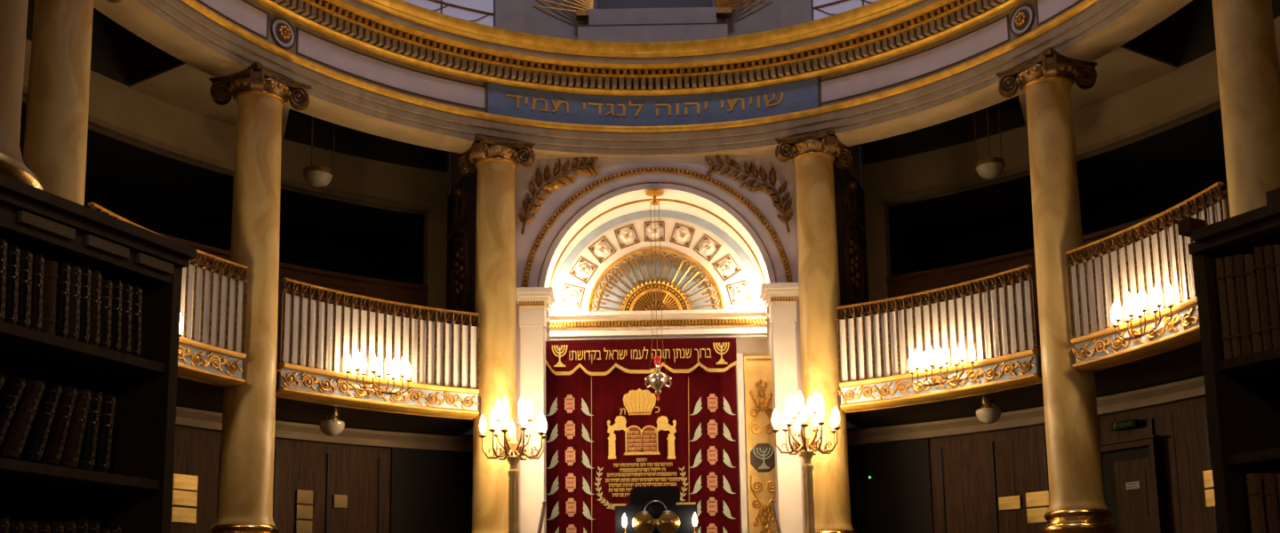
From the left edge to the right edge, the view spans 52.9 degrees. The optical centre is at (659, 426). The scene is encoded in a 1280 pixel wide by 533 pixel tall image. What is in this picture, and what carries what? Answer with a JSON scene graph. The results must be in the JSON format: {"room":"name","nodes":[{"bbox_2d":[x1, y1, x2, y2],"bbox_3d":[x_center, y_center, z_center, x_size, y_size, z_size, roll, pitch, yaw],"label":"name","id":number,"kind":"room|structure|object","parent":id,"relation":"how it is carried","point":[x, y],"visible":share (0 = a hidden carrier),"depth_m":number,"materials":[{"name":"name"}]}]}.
{"room":"house of worship","nodes":[
{"label":"house of worship","id":0,"kind":"room"},
{"bbox_2d":[19,101,1227,284],"bbox_3d":[-0.071,-3.961,7.633,18.398,1.080,22.779,-1,-9,0],"label":"wall","id":1,"kind":"structure","parent":0,"point":[1154,174],"depth_m":17.11,"materials":[{"name":"paint"}]},
{"bbox_2d":[22,16,1279,383],"bbox_3d":[-0.066,-3.668,7.745,14.500,4.220,19.197,-1,-9,0],"label":"wall","id":2,"kind":"structure","parent":0,"point":[1191,92],"depth_m":16.06,"materials":[{"name":"beige paint"}]},
{"bbox_2d":[271,17,295,48],"bbox_3d":[-3.950,-4.146,13.541,0.055,0.327,0.327,-7,-11,33],"label":"rosette","id":3,"kind":"object","parent":2,"relation":"attached to","point":[283,32],"visible":1,"depth_m":13.53,"materials":[{"name":"gold paint"}]},
{"bbox_2d":[278,25,290,39],"bbox_3d":[-3.947,-4.146,13.539,0.048,0.154,0.152,-7,-11,33],"label":"flower","id":4,"kind":"object","parent":3,"relation":"on","point":[284,31],"depth_m":13.52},
{"bbox_2d":[253,0,1025,95],"bbox_3d":[-0.086,-5.301,9.757,10.804,0.500,13.293,-1,-9,0],"label":"trim","id":5,"kind":"structure","parent":2,"relation":"attached to","point":[400,30],"depth_m":15.04,"materials":[{"name":"gold stone"}]},
{"bbox_2d":[530,0,773,42],"bbox_3d":[-0.116,-5.388,15.946,3.480,1.703,0.268,-1,-9,0],"label":"monument","id":6,"kind":"object","parent":5,"relation":"on","point":[614,20],"visible":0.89,"depth_m":15.83,"materials":[{"name":"grey stone"}]},
{"bbox_2d":[93,0,1192,159],"bbox_3d":[-0.079,-4.915,9.693,10.865,1.223,13.354,-1,-9,0],"label":"entablature","id":7,"kind":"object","parent":2,"relation":"attached to","point":[953,76],"depth_m":14.36,"materials":[{"name":"grey stone"}]},
{"bbox_2d":[485,76,821,126],"bbox_3d":[-0.082,-3.897,15.485,3.980,0.390,0.507,-1,-9,0],"label":"inscription panel","id":8,"kind":"object","parent":2,"relation":"attached to","point":[801,95],"visible":1,"depth_m":15.60,"materials":[{"name":"blue paint"}]},
{"bbox_2d":[1009,4,1033,35],"bbox_3d":[3.798,-4.285,13.541,0.055,0.327,0.327,5,-11,-33],"label":"rosette","id":9,"kind":"object","parent":2,"relation":"attached to","point":[1021,19],"visible":1,"depth_m":13.53,"materials":[{"name":"paint"}]},
{"bbox_2d":[1014,12,1026,26],"bbox_3d":[3.795,-4.285,13.539,0.048,0.154,0.152,5,-11,-33],"label":"flower","id":10,"kind":"object","parent":9,"relation":"on","point":[1020,18],"depth_m":13.53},
{"bbox_2d":[25,0,1279,172],"bbox_3d":[-0.096,-5.318,8.341,14.600,0.830,19.930,-1,-9,0],"label":"ceiling","id":11,"kind":"structure","parent":0,"point":[1188,35],"depth_m":14.58,"materials":[{"name":"paint"}]},
{"bbox_2d":[303,116,335,187],"bbox_3d":[-4.016,-3.619,15.201,0.352,1.632,0.352,-1,-9,0],"label":"lamp","id":12,"kind":"object","parent":11,"relation":"hanging from","point":[316,176],"visible":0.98,"depth_m":14.98,"materials":[{"name":"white glass"}]},
{"bbox_2d":[973,103,1005,179],"bbox_3d":[3.863,-3.738,15.218,0.352,1.672,0.352,-1,-9,0],"label":"lamp","id":13,"kind":"object","parent":11,"relation":"hanging from","point":[988,168],"visible":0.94,"depth_m":15.00,"materials":[{"name":"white glass"}]},
{"bbox_2d":[493,0,814,39],"bbox_3d":[-0.117,-6.494,9.955,10.700,2.020,13.230,-1,-9,0],"label":"wall","id":14,"kind":"structure","parent":0,"point":[515,15],"depth_m":15.94,"materials":[{"name":"paint"}]},
{"bbox_2d":[402,0,494,26],"bbox_3d":[-3.527,-5.618,14.456,0.424,1.550,3.998,-10,-13,42],"label":"window","id":15,"kind":"structure","parent":14,"relation":"in","point":[481,12],"depth_m":15.55,"materials":[{"name":"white glass"}]},
{"bbox_2d":[812,0,878,20],"bbox_3d":[3.333,-5.743,14.449,0.419,1.550,3.974,7,-13,-42],"label":"window","id":16,"kind":"structure","parent":14,"relation":"in","point":[821,9],"depth_m":15.58,"materials":[{"name":"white glass"}]},
{"bbox_2d":[450,144,867,532],"bbox_3d":[-0.004,-0.240,15.930,5.480,8.200,1.510,-1,-9,0],"label":"wall","id":17,"kind":"structure","parent":0,"point":[535,249],"depth_m":15.61,"materials":[{"name":"white paint"}]},
{"bbox_2d":[446,168,477,350],"bbox_3d":[-2.523,-2.071,16.234,0.172,2.200,1.476,3,-10,-22],"label":"scroll panel","id":18,"kind":"object","parent":17,"relation":"attached to","point":[461,203],"visible":0.8,"depth_m":16.14,"materials":[{"name":"paint"}]},
{"bbox_2d":[515,287,555,532],"bbox_3d":[-1.480,1.098,15.279,0.510,5.400,1.005,-1,-9,0],"label":"pilaster","id":19,"kind":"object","parent":17,"relation":"attached to","point":[532,302],"depth_m":15.19,"materials":[{"name":"white paint"}]},
{"bbox_2d":[518,157,600,234],"bbox_3d":[-1.211,-2.820,15.602,1.013,0.996,0.046,-1,-9,0],"label":"branch","id":20,"kind":"object","parent":17,"relation":"attached to","point":[551,186],"visible":1,"depth_m":15.63,"materials":[{"name":"metal"}]},
{"bbox_2d":[545,337,740,532],"bbox_3d":[-0.203,1.059,15.518,2.362,4.309,0.096,-1,-9,0],"label":"curtain","id":21,"kind":"object","parent":17,"relation":"hanging from","point":[609,435],"visible":0.98,"depth_m":15.70,"materials":[{"name":"fabric"}]},
{"bbox_2d":[544,188,769,312],"bbox_3d":[-0.039,-2.165,15.921,2.750,1.376,0.800,-1,-9,0],"label":"arch","id":22,"kind":"object","parent":17,"relation":"attached to","point":[622,208],"visible":0.85,"depth_m":16.13,"materials":[{"name":"white paint"}]},
{"bbox_2d":[644,188,671,401],"bbox_3d":[-0.040,-1.586,15.439,0.329,2.605,0.311,-1,-9,0],"label":"lamp","id":23,"kind":"object","parent":22,"relation":"hanging from","point":[657,380],"visible":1,"depth_m":15.36,"materials":[{"name":"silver metal"}]},
{"bbox_2d":[549,308,767,341],"bbox_3d":[-0.022,-1.251,16.063,2.700,0.338,0.260,-1,-9,0],"label":"trim","id":24,"kind":"structure","parent":17,"relation":"attached to","point":[741,324],"depth_m":15.97,"materials":[{"name":"white paint"}]},
{"bbox_2d":[545,216,771,532],"bbox_3d":[0.007,0.413,15.593,3.600,6.800,0.600,-1,-9,0],"label":"arch surround","id":25,"kind":"object","parent":17,"relation":"attached to","point":[754,348],"depth_m":16.31,"materials":[{"name":"white paint"}]},
{"bbox_2d":[560,283,584,307],"bbox_3d":[-1.107,-1.654,16.227,0.314,0.314,0.092,-2,-10,8],"label":"coffer","id":26,"kind":"object","parent":25,"relation":"attached to","point":[572,295],"visible":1,"depth_m":16.21,"materials":[{"name":"gold paint"}]},
{"bbox_2d":[568,256,597,284],"bbox_3d":[-0.968,-1.980,16.280,0.358,0.359,0.091,0,-10,-7],"label":"coffer","id":27,"kind":"object","parent":25,"relation":"attached to","point":[583,270],"visible":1,"depth_m":16.27,"materials":[{"name":"gold paint"}]},
{"bbox_2d":[587,236,616,263],"bbox_3d":[-0.732,-2.246,16.321,0.364,0.364,0.086,-1,-9,0],"label":"coffer","id":28,"kind":"object","parent":25,"relation":"attached to","point":[602,250],"visible":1,"depth_m":16.31,"materials":[{"name":"gold paint"}]},
{"bbox_2d":[613,224,639,248],"bbox_3d":[-0.420,-2.420,16.349,0.330,0.330,0.086,-1,-9,0],"label":"coffer","id":29,"kind":"object","parent":25,"relation":"attached to","point":[627,236],"visible":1,"depth_m":16.34,"materials":[{"name":"white paint"}]},
{"bbox_2d":[644,221,664,241],"bbox_3d":[-0.068,-2.485,16.358,0.260,0.260,0.086,-1,-9,0],"label":"coffer","id":30,"kind":"object","parent":25,"relation":"attached to","point":[655,231],"visible":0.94,"depth_m":16.35,"materials":[{"name":"white paint"}]},
{"bbox_2d":[587,248,724,311],"bbox_3d":[-0.056,-1.822,16.241,1.733,0.889,0.065,-1,-9,0],"label":"fanlight","id":31,"kind":"object","parent":25,"relation":"attached to","point":[628,284],"visible":0.88,"depth_m":16.23,"materials":[{"name":"gold paint"}]},
{"bbox_2d":[669,223,695,247],"bbox_3d":[0.288,-2.432,16.352,0.329,0.330,0.092,0,-10,-7],"label":"coffer","id":32,"kind":"object","parent":25,"relation":"attached to","point":[682,235],"visible":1,"depth_m":16.34,"materials":[{"name":"white paint"}]},
{"bbox_2d":[693,233,721,261],"bbox_3d":[0.604,-2.270,16.321,0.364,0.364,0.086,-1,-9,0],"label":"coffer","id":33,"kind":"object","parent":25,"relation":"attached to","point":[707,247],"visible":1,"depth_m":16.31,"materials":[{"name":"white paint"}]},
{"bbox_2d":[712,254,741,281],"bbox_3d":[0.851,-2.014,16.277,0.359,0.359,0.086,-1,-9,0],"label":"coffer","id":34,"kind":"object","parent":25,"relation":"attached to","point":[726,268],"visible":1,"depth_m":16.27,"materials":[{"name":"white paint"}]},
{"bbox_2d":[726,280,751,304],"bbox_3d":[1.000,-1.692,16.224,0.315,0.314,0.086,-1,-9,0],"label":"coffer","id":35,"kind":"object","parent":25,"relation":"attached to","point":[739,292],"visible":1,"depth_m":16.21,"materials":[{"name":"white paint"}]},
{"bbox_2d":[744,355,776,532],"bbox_3d":[1.291,1.447,15.624,0.410,4.705,0.092,-1,-9,0],"label":"relief panel","id":36,"kind":"object","parent":25,"relation":"attached to","point":[757,370],"visible":0.96,"depth_m":15.82,"materials":[{"name":"gold metal"}]},
{"bbox_2d":[736,353,747,532],"bbox_3d":[1.026,1.439,15.531,0.075,4.720,0.120,-1,-9,0],"label":"trim","id":37,"kind":"structure","parent":17,"relation":"attached to","point":[740,356],"depth_m":15.68,"materials":[{"name":"white paint"}]},
{"bbox_2d":[704,154,792,232],"bbox_3d":[1.083,-2.837,15.598,1.058,1.020,0.046,-1,-9,0],"label":"branch","id":38,"kind":"object","parent":17,"relation":"attached to","point":[772,178],"visible":1,"depth_m":15.62,"materials":[{"name":"metal"}]},
{"bbox_2d":[759,282,802,532],"bbox_3d":[1.519,1.044,15.279,0.510,5.400,1.005,-1,-9,0],"label":"pilaster","id":39,"kind":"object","parent":17,"relation":"attached to","point":[780,298],"depth_m":15.18,"materials":[{"name":"white paint"}]},
{"bbox_2d":[832,162,869,349],"bbox_3d":[2.447,-2.160,16.234,0.172,2.200,1.476,-5,-10,22],"label":"scroll panel","id":40,"kind":"object","parent":17,"relation":"attached to","point":[849,196],"visible":0.84,"depth_m":16.14,"materials":[{"name":"paint"}]},
{"bbox_2d":[176,341,1203,436],"bbox_3d":[-0.021,-1.185,9.164,14.199,0.215,15.332,-1,-9,0],"label":"balcony underside","id":41,"kind":"structure","parent":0,"point":[1185,363],"depth_m":14.20,"materials":[{"name":"brown wood"}]},
{"bbox_2d":[87,201,248,388],"bbox_3d":[-4.574,-1.145,11.764,0.350,1.210,2.194,-4,-10,19],"label":"gallery balustrade","id":42,"kind":"object","parent":41,"relation":"on","point":[208,354],"visible":0.39,"depth_m":12.35,"materials":[{"name":"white metal"}]},
{"bbox_2d":[319,412,344,436],"bbox_3d":[-3.651,-0.021,14.338,0.280,0.255,0.280,-1,-9,0],"label":"ceiling lamp","id":43,"kind":"object","parent":41,"relation":"attached to","point":[332,427],"visible":1,"depth_m":14.25,"materials":[{"name":"white glass"}]},
{"bbox_2d":[275,277,479,419],"bbox_3d":[-3.070,-0.801,13.994,2.519,1.210,0.400,7,-13,-41],"label":"gallery balustrade","id":44,"kind":"object","parent":41,"relation":"on","point":[301,381],"visible":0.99,"depth_m":13.98,"materials":[{"name":"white metal"}]},
{"bbox_2d":[344,350,411,395],"bbox_3d":[-3.024,-0.572,13.817,0.805,0.426,0.168,8,-13,-42],"label":"candle sconce","id":45,"kind":"object","parent":44,"relation":"attached to","point":[373,388],"visible":1,"depth_m":13.79,"materials":[{"name":"gold metal"}]},
{"bbox_2d":[832,264,1042,413],"bbox_3d":[3.006,-0.906,14.023,2.499,1.210,0.400,-9,-13,41],"label":"gallery balustrade","id":46,"kind":"object","parent":41,"relation":"on","point":[1016,369],"visible":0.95,"depth_m":13.98,"materials":[{"name":"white metal"}]},
{"bbox_2d":[908,340,975,387],"bbox_3d":[3.021,-0.664,13.796,0.805,0.426,0.168,-10,-13,42],"label":"candle sconce","id":47,"kind":"object","parent":46,"relation":"attached to","point":[930,357],"visible":1,"depth_m":13.76,"materials":[{"name":"gold metal"}]},
{"bbox_2d":[976,400,1001,423],"bbox_3d":[3.658,-0.156,14.319,0.280,0.255,0.280,-1,-9,0],"label":"globe","id":48,"kind":"object","parent":41,"relation":"attached to","point":[988,414],"visible":1,"depth_m":14.23,"materials":[{"name":"white glass"}]},
{"bbox_2d":[1065,181,1226,372],"bbox_3d":[4.514,-1.301,11.808,0.350,1.210,2.180,2,-10,-19],"label":"gallery balustrade","id":49,"kind":"object","parent":41,"relation":"on","point":[1163,258],"visible":0.84,"depth_m":11.95,"materials":[{"name":"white metal"}]},
{"bbox_2d":[1111,282,1173,342],"bbox_3d":[4.381,-1.034,11.691,0.168,0.426,0.805,2,-10,-19],"label":"candle sconce","id":50,"kind":"object","parent":49,"relation":"attached to","point":[1156,298],"visible":1,"depth_m":11.65,"materials":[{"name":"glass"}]},
{"bbox_2d":[170,397,1217,532],"bbox_3d":[0.009,0.514,7.207,13.238,3.850,18.247,-1,-9,0],"label":"wall","id":51,"kind":"structure","parent":0,"point":[952,484],"depth_m":15.27,"materials":[{"name":"brown wood"}]},
{"bbox_2d":[170,506,196,523],"bbox_3d":[-5.100,0.951,13.791,0.015,0.158,0.300,-7,-11,34],"label":"brass plaque","id":52,"kind":"object","parent":51,"relation":"attached to","point":[179,515],"visible":1,"depth_m":13.78,"materials":[{"name":"metal"}]},
{"bbox_2d":[171,489,197,506],"bbox_3d":[-5.103,0.773,13.820,0.015,0.158,0.300,-7,-11,34],"label":"brass plaque","id":53,"kind":"object","parent":51,"relation":"attached to","point":[180,498],"visible":0.93,"depth_m":13.81,"materials":[{"name":"metal"}]},
{"bbox_2d":[172,473,198,490],"bbox_3d":[-5.106,0.601,13.849,0.015,0.158,0.300,-7,-11,34],"label":"brass plaque","id":54,"kind":"object","parent":51,"relation":"attached to","point":[181,482],"visible":0.93,"depth_m":13.84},
{"bbox_2d":[296,504,312,519],"bbox_3d":[-4.116,0.992,14.909,0.200,0.158,0.015,8,-13,-42],"label":"brass plaque","id":55,"kind":"object","parent":51,"relation":"attached to","point":[302,512],"visible":1,"depth_m":14.90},
{"bbox_2d":[296,520,312,532],"bbox_3d":[-4.113,1.170,14.880,0.200,0.158,0.015,8,-13,-42],"label":"brass plaque","id":56,"kind":"object","parent":51,"relation":"attached to","point":[301,526],"visible":1,"depth_m":14.87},
{"bbox_2d":[296,489,312,504],"bbox_3d":[-4.119,0.820,14.938,0.200,0.158,0.015,8,-13,-42],"label":"brass plaque","id":57,"kind":"object","parent":51,"relation":"attached to","point":[303,497],"visible":1,"depth_m":14.93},
{"bbox_2d":[333,495,347,508],"bbox_3d":[-3.777,0.886,15.220,0.170,0.150,0.015,7,-12,-38],"label":"brass plaque","id":58,"kind":"object","parent":51,"relation":"attached to","point":[339,500],"visible":1,"depth_m":15.21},
{"bbox_2d":[175,376,1205,452],"bbox_3d":[-0.013,-0.738,10.560,13.000,0.180,11.682,-1,-9,0],"label":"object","id":59,"kind":"structure","parent":51,"relation":"attached to","point":[1191,388],"depth_m":15.09,"materials":[{"name":"brown paint"}]},
{"bbox_2d":[998,496,1021,510],"bbox_3d":[4.070,0.891,14.974,0.270,0.150,0.015,-9,-13,41],"label":"brass plaque","id":60,"kind":"object","parent":51,"relation":"attached to","point":[1005,503],"visible":1,"depth_m":14.97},
{"bbox_2d":[1026,507,1048,523],"bbox_3d":[4.333,1.015,14.708,0.015,0.165,0.290,8,-13,-44],"label":"brass plaque","id":61,"kind":"object","parent":51,"relation":"attached to","point":[1034,515],"visible":0.75,"depth_m":14.72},
{"bbox_2d":[1025,490,1049,507],"bbox_3d":[4.330,0.832,14.738,0.015,0.165,0.290,8,-13,-44],"label":"brass plaque","id":62,"kind":"object","parent":51,"relation":"attached to","point":[1039,499],"visible":0.93,"depth_m":14.73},
{"bbox_2d":[1111,418,1138,431],"bbox_3d":[5.035,-0.017,13.945,0.055,0.085,0.300,6,-11,-35],"label":"exit sign","id":63,"kind":"object","parent":51,"relation":"attached to","point":[1131,423],"visible":1,"depth_m":13.92,"materials":[{"name":"paint"}]},
{"bbox_2d":[1099,434,1166,532],"bbox_3d":[5.043,1.790,13.688,0.145,3.320,0.880,6,-12,-35],"label":"door","id":64,"kind":"structure","parent":51,"relation":"in","point":[1132,488],"depth_m":13.80,"materials":[{"name":"paint"}]},
{"label":"floor","id":65,"kind":"structure","parent":0,"visible":0},
{"bbox_2d":[0,0,43,190],"bbox_3d":[-1.881,-1.734,3.335,0.800,7.082,0.800,-1,-9,0],"label":"marble column","id":66,"kind":"structure","parent":65,"relation":"on","point":[13,13],"depth_m":3.19,"materials":[{"name":"beige stone"}]},
{"bbox_2d":[22,0,121,205],"bbox_3d":[-4.995,-0.503,10.400,0.800,7.082,0.800,-2,-10,7],"label":"marble column","id":67,"kind":"structure","parent":65,"relation":"on","point":[55,146],"depth_m":10.60,"materials":[{"name":"beige stone"}]},
{"bbox_2d":[0,174,196,532],"bbox_3d":[-1.341,0.595,2.340,0.280,2.141,0.970,-5,-10,22],"label":"bookcase","id":68,"kind":"object","parent":65,"relation":"on","point":[135,493],"visible":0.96,"depth_m":2.79,"materials":[{"name":"brown wood"}]},
{"bbox_2d":[0,238,7,321],"bbox_3d":[-1.331,-0.275,2.505,0.151,0.166,0.031,-5,-10,22],"label":"book","id":69,"kind":"object","parent":68,"relation":"on","point":[3,242],"visible":0.99,"depth_m":2.48,"materials":[{"name":"leather"}]},
{"bbox_2d":[3,245,20,325],"bbox_3d":[-1.320,-0.269,2.531,0.151,0.160,0.026,-5,-8,22],"label":"book","id":70,"kind":"object","parent":68,"relation":"on","point":[13,252],"visible":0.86,"depth_m":2.50,"materials":[{"name":"black leather"}]},
{"bbox_2d":[0,376,26,446],"bbox_3d":[-1.313,-0.014,2.494,0.151,0.164,0.082,-5,-10,22],"label":"book","id":71,"kind":"object","parent":68,"relation":"on","point":[11,393],"visible":1,"depth_m":2.48,"materials":[{"name":"black leather"}]},
{"bbox_2d":[9,520,23,532],"bbox_3d":[-1.292,0.259,2.488,0.151,0.145,0.030,-5,-10,22],"label":"book","id":72,"kind":"object","parent":68,"relation":"on","point":[16,526],"visible":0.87,"depth_m":2.46,"materials":[{"name":"black leather"}]},
{"bbox_2d":[0,380,45,460],"bbox_3d":[-1.295,-0.008,2.538,0.151,0.165,0.077,-5,-10,22],"label":"book","id":73,"kind":"object","parent":68,"relation":"on","point":[12,446],"visible":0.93,"depth_m":2.50,"materials":[{"name":"brown leather"}]},
{"bbox_2d":[16,250,32,328],"bbox_3d":[-1.308,-0.263,2.558,0.151,0.159,0.032,-5,-10,22],"label":"book","id":74,"kind":"object","parent":68,"relation":"on","point":[26,258],"visible":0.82,"depth_m":2.53,"materials":[{"name":"black leather"}]},
{"bbox_2d":[29,255,44,331],"bbox_3d":[-1.297,-0.259,2.584,0.151,0.157,0.024,-5,-9,22],"label":"book","id":75,"kind":"object","parent":68,"relation":"on","point":[38,260],"visible":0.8,"depth_m":2.55,"materials":[{"name":"leather"}]},
{"bbox_2d":[18,383,62,463],"bbox_3d":[-1.278,-0.002,2.579,0.151,0.166,0.069,-5,-10,22],"label":"book","id":76,"kind":"object","parent":68,"relation":"on","point":[35,444],"visible":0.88,"depth_m":2.54,"materials":[{"name":"black leather"}]},
{"bbox_2d":[40,260,58,335],"bbox_3d":[-1.285,-0.252,2.614,0.151,0.153,0.035,-5,-9,22],"label":"book","id":77,"kind":"object","parent":68,"relation":"on","point":[51,277],"visible":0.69,"depth_m":2.58,"materials":[{"name":"brown leather"}]},
{"bbox_2d":[39,386,77,465],"bbox_3d":[-1.262,0.004,2.618,0.151,0.167,0.061,-5,-10,22],"label":"book","id":78,"kind":"object","parent":68,"relation":"on","point":[55,443],"visible":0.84,"depth_m":2.58,"materials":[{"name":"leather"}]},
{"bbox_2d":[55,263,70,338],"bbox_3d":[-1.273,-0.250,2.644,0.151,0.158,0.024,-5,-9,22],"label":"book","id":79,"kind":"object","parent":68,"relation":"on","point":[63,284],"visible":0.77,"depth_m":2.61,"materials":[{"name":"black leather"}]},
{"bbox_2d":[37,520,88,532],"bbox_3d":[-1.233,0.274,2.633,0.151,0.160,0.029,-5,-10,22],"label":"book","id":80,"kind":"object","parent":68,"relation":"on","point":[82,525],"visible":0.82,"depth_m":2.61,"materials":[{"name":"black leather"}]},
{"bbox_2d":[66,265,81,341],"bbox_3d":[-1.262,-0.246,2.669,0.151,0.159,0.027,-5,-9,22],"label":"book","id":81,"kind":"object","parent":68,"relation":"on","point":[76,271],"visible":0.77,"depth_m":2.64,"materials":[{"name":"brown leather"}]},
{"bbox_2d":[57,389,91,468],"bbox_3d":[-1.246,0.010,2.655,0.151,0.167,0.054,-5,-10,22],"label":"book","id":82,"kind":"object","parent":68,"relation":"on","point":[75,436],"visible":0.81,"depth_m":2.62,"materials":[{"name":"brown leather"}]},
{"bbox_2d":[78,266,91,343],"bbox_3d":[-1.252,-0.245,2.694,0.151,0.166,0.030,-5,-10,22],"label":"book","id":83,"kind":"object","parent":68,"relation":"on","point":[86,272],"visible":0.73,"depth_m":2.66,"materials":[{"name":"black leather"}]},
{"bbox_2d":[76,392,102,471],"bbox_3d":[-1.233,0.015,2.687,0.151,0.166,0.039,-5,-10,22],"label":"book","id":84,"kind":"object","parent":68,"relation":"on","point":[88,449],"visible":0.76,"depth_m":2.65,"materials":[{"name":"black leather"}]},
{"bbox_2d":[88,271,101,346],"bbox_3d":[-1.242,-0.240,2.719,0.151,0.163,0.029,-5,-10,22],"label":"book","id":85,"kind":"object","parent":68,"relation":"on","point":[96,276],"visible":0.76,"depth_m":2.69,"materials":[{"name":"brown leather"}]},
{"bbox_2d":[92,394,115,473],"bbox_3d":[-1.218,0.021,2.722,0.151,0.166,0.036,-5,-10,22],"label":"book","id":86,"kind":"object","parent":68,"relation":"on","point":[104,439],"visible":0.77,"depth_m":2.69,"materials":[{"name":"black leather"}]},
{"bbox_2d":[98,279,112,349],"bbox_3d":[-1.230,-0.230,2.745,0.151,0.152,0.028,-5,-9,22],"label":"book","id":87,"kind":"object","parent":68,"relation":"on","point":[107,285],"visible":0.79,"depth_m":2.71,"materials":[{"name":"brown leather"}]},
{"bbox_2d":[109,280,122,351],"bbox_3d":[-1.220,-0.229,2.772,0.151,0.158,0.029,-5,-10,22],"label":"book","id":88,"kind":"object","parent":68,"relation":"on","point":[117,285],"visible":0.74,"depth_m":2.74,"materials":[{"name":"black leather"}]},
{"bbox_2d":[120,283,132,354],"bbox_3d":[-1.209,-0.225,2.797,0.151,0.158,0.026,-5,-8,22],"label":"book","id":89,"kind":"object","parent":68,"relation":"on","point":[127,289],"visible":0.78,"depth_m":2.77,"materials":[{"name":"leather"}]},
{"bbox_2d":[129,286,142,357],"bbox_3d":[-1.198,-0.221,2.823,0.151,0.159,0.031,-5,-10,22],"label":"book","id":90,"kind":"object","parent":68,"relation":"on","point":[137,292],"visible":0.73,"depth_m":2.79,"materials":[{"name":"black leather"}]},
{"bbox_2d":[208,61,311,532],"bbox_3d":[-4.109,-0.108,12.872,0.800,7.082,0.800,-7,-11,32],"label":"marble column","id":91,"kind":"structure","parent":65,"relation":"on","point":[247,454],"depth_m":12.91,"materials":[{"name":"beige stone"}]},
{"bbox_2d":[457,134,535,532],"bbox_3d":[-1.896,0.174,14.810,0.800,7.082,0.800,3,-10,-24],"label":"marble column","id":92,"kind":"structure","parent":65,"relation":"on","point":[496,161],"depth_m":14.88,"materials":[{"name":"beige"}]},
{"bbox_2d":[479,395,547,532],"bbox_3d":[-1.542,1.605,13.712,0.662,3.886,0.663,-9,-12,40],"label":"candelabrum","id":93,"kind":"object","parent":65,"relation":"on","point":[513,454],"visible":1,"depth_m":13.87,"materials":[{"name":"gold metal"}]},
{"bbox_2d":[614,487,697,532],"bbox_3d":[-0.016,1.971,12.415,0.817,2.785,0.450,-1,-9,0],"label":"lectern","id":94,"kind":"object","parent":65,"relation":"on","point":[651,509],"visible":1,"depth_m":12.47,"materials":[{"name":"black wood"}]},
{"bbox_2d":[771,391,840,532],"bbox_3d":[1.637,1.548,13.712,0.662,3.886,0.663,-9,-12,40],"label":"candelabrum","id":95,"kind":"object","parent":65,"relation":"on","point":[808,448],"visible":1,"depth_m":13.87,"materials":[{"name":"gold metal"}]},
{"bbox_2d":[775,128,856,532],"bbox_3d":[1.901,0.106,14.810,0.800,7.082,0.800,-5,-10,24],"label":"marble column","id":96,"kind":"structure","parent":65,"relation":"on","point":[813,156],"depth_m":14.88,"materials":[{"name":"beige stone"}]},
{"bbox_2d":[995,46,1117,532],"bbox_3d":[4.102,-0.256,12.872,0.800,7.082,0.800,5,-11,-32],"label":"marble column","id":97,"kind":"structure","parent":65,"relation":"on","point":[1077,505],"depth_m":12.89,"materials":[{"name":"beige stone"}]},
{"bbox_2d":[1177,187,1279,532],"bbox_3d":[1.372,0.555,2.327,0.263,2.120,0.625,4,-11,-29],"label":"bookcase","id":98,"kind":"object","parent":65,"relation":"on","point":[1243,393],"visible":0.8,"depth_m":2.64,"materials":[{"name":"brown wood"}]},
{"bbox_2d":[1215,258,1232,359],"bbox_3d":[1.232,-0.237,2.698,0.174,0.215,0.021,4,-11,-29],"label":"book","id":99,"kind":"object","parent":98,"relation":"on","point":[1226,332],"visible":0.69,"depth_m":2.66,"materials":[{"name":"leather"}]},
{"bbox_2d":[1224,256,1241,358],"bbox_3d":[1.242,-0.240,2.680,0.174,0.214,0.019,4,-11,-29],"label":"book","id":100,"kind":"object","parent":98,"relation":"on","point":[1234,320],"visible":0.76,"depth_m":2.64,"materials":[{"name":"leather"}]},
{"bbox_2d":[1232,254,1252,355],"bbox_3d":[1.253,-0.242,2.660,0.174,0.211,0.024,4,-11,-29],"label":"book","id":101,"kind":"object","parent":98,"relation":"on","point":[1238,261],"visible":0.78,"depth_m":2.62,"materials":[{"name":"leather"}]},
{"bbox_2d":[1243,254,1263,353],"bbox_3d":[1.265,-0.243,2.638,0.174,0.205,0.024,4,-11,-29],"label":"book","id":102,"kind":"object","parent":98,"relation":"on","point":[1250,274],"visible":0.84,"depth_m":2.60,"materials":[{"name":"leather"}]},
{"bbox_2d":[1246,473,1268,532],"bbox_3d":[1.253,0.201,2.601,0.174,0.205,0.026,4,-11,-29],"label":"book","id":103,"kind":"object","parent":98,"relation":"on","point":[1255,484],"visible":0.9,"depth_m":2.56,"materials":[{"name":"leather"}]},
{"bbox_2d":[1253,246,1272,351],"bbox_3d":[1.276,-0.251,2.619,0.174,0.215,0.020,4,-11,-29],"label":"book","id":104,"kind":"object","parent":98,"relation":"on","point":[1259,253],"visible":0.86,"depth_m":2.58,"materials":[{"name":"leather"}]},
{"bbox_2d":[1263,245,1279,348],"bbox_3d":[1.286,-0.253,2.600,0.174,0.211,0.022,4,-11,-29],"label":"book","id":105,"kind":"object","parent":98,"relation":"on","point":[1268,250],"visible":0.9,"depth_m":2.56,"materials":[{"name":"leather"}]},
{"bbox_2d":[1263,472,1279,532],"bbox_3d":[1.271,0.197,2.567,0.174,0.201,0.026,4,-11,-29],"label":"book","id":106,"kind":"object","parent":98,"relation":"on","point":[1270,479],"visible":0.98,"depth_m":2.53,"materials":[{"name":"leather"}]},
{"bbox_2d":[1273,244,1279,308],"bbox_3d":[1.297,-0.254,2.581,0.174,0.206,0.020,4,-11,-29],"label":"book","id":107,"kind":"object","parent":98,"relation":"on","point":[1276,247],"visible":1,"depth_m":2.55,"materials":[{"name":"leather"}]},
{"bbox_2d":[1212,0,1279,217],"bbox_3d":[4.974,-0.683,10.400,0.800,7.082,0.800,0,-10,-7],"label":"marble column","id":108,"kind":"structure","parent":65,"relation":"on","point":[1245,41],"depth_m":10.57,"materials":[{"name":"beige stone"}]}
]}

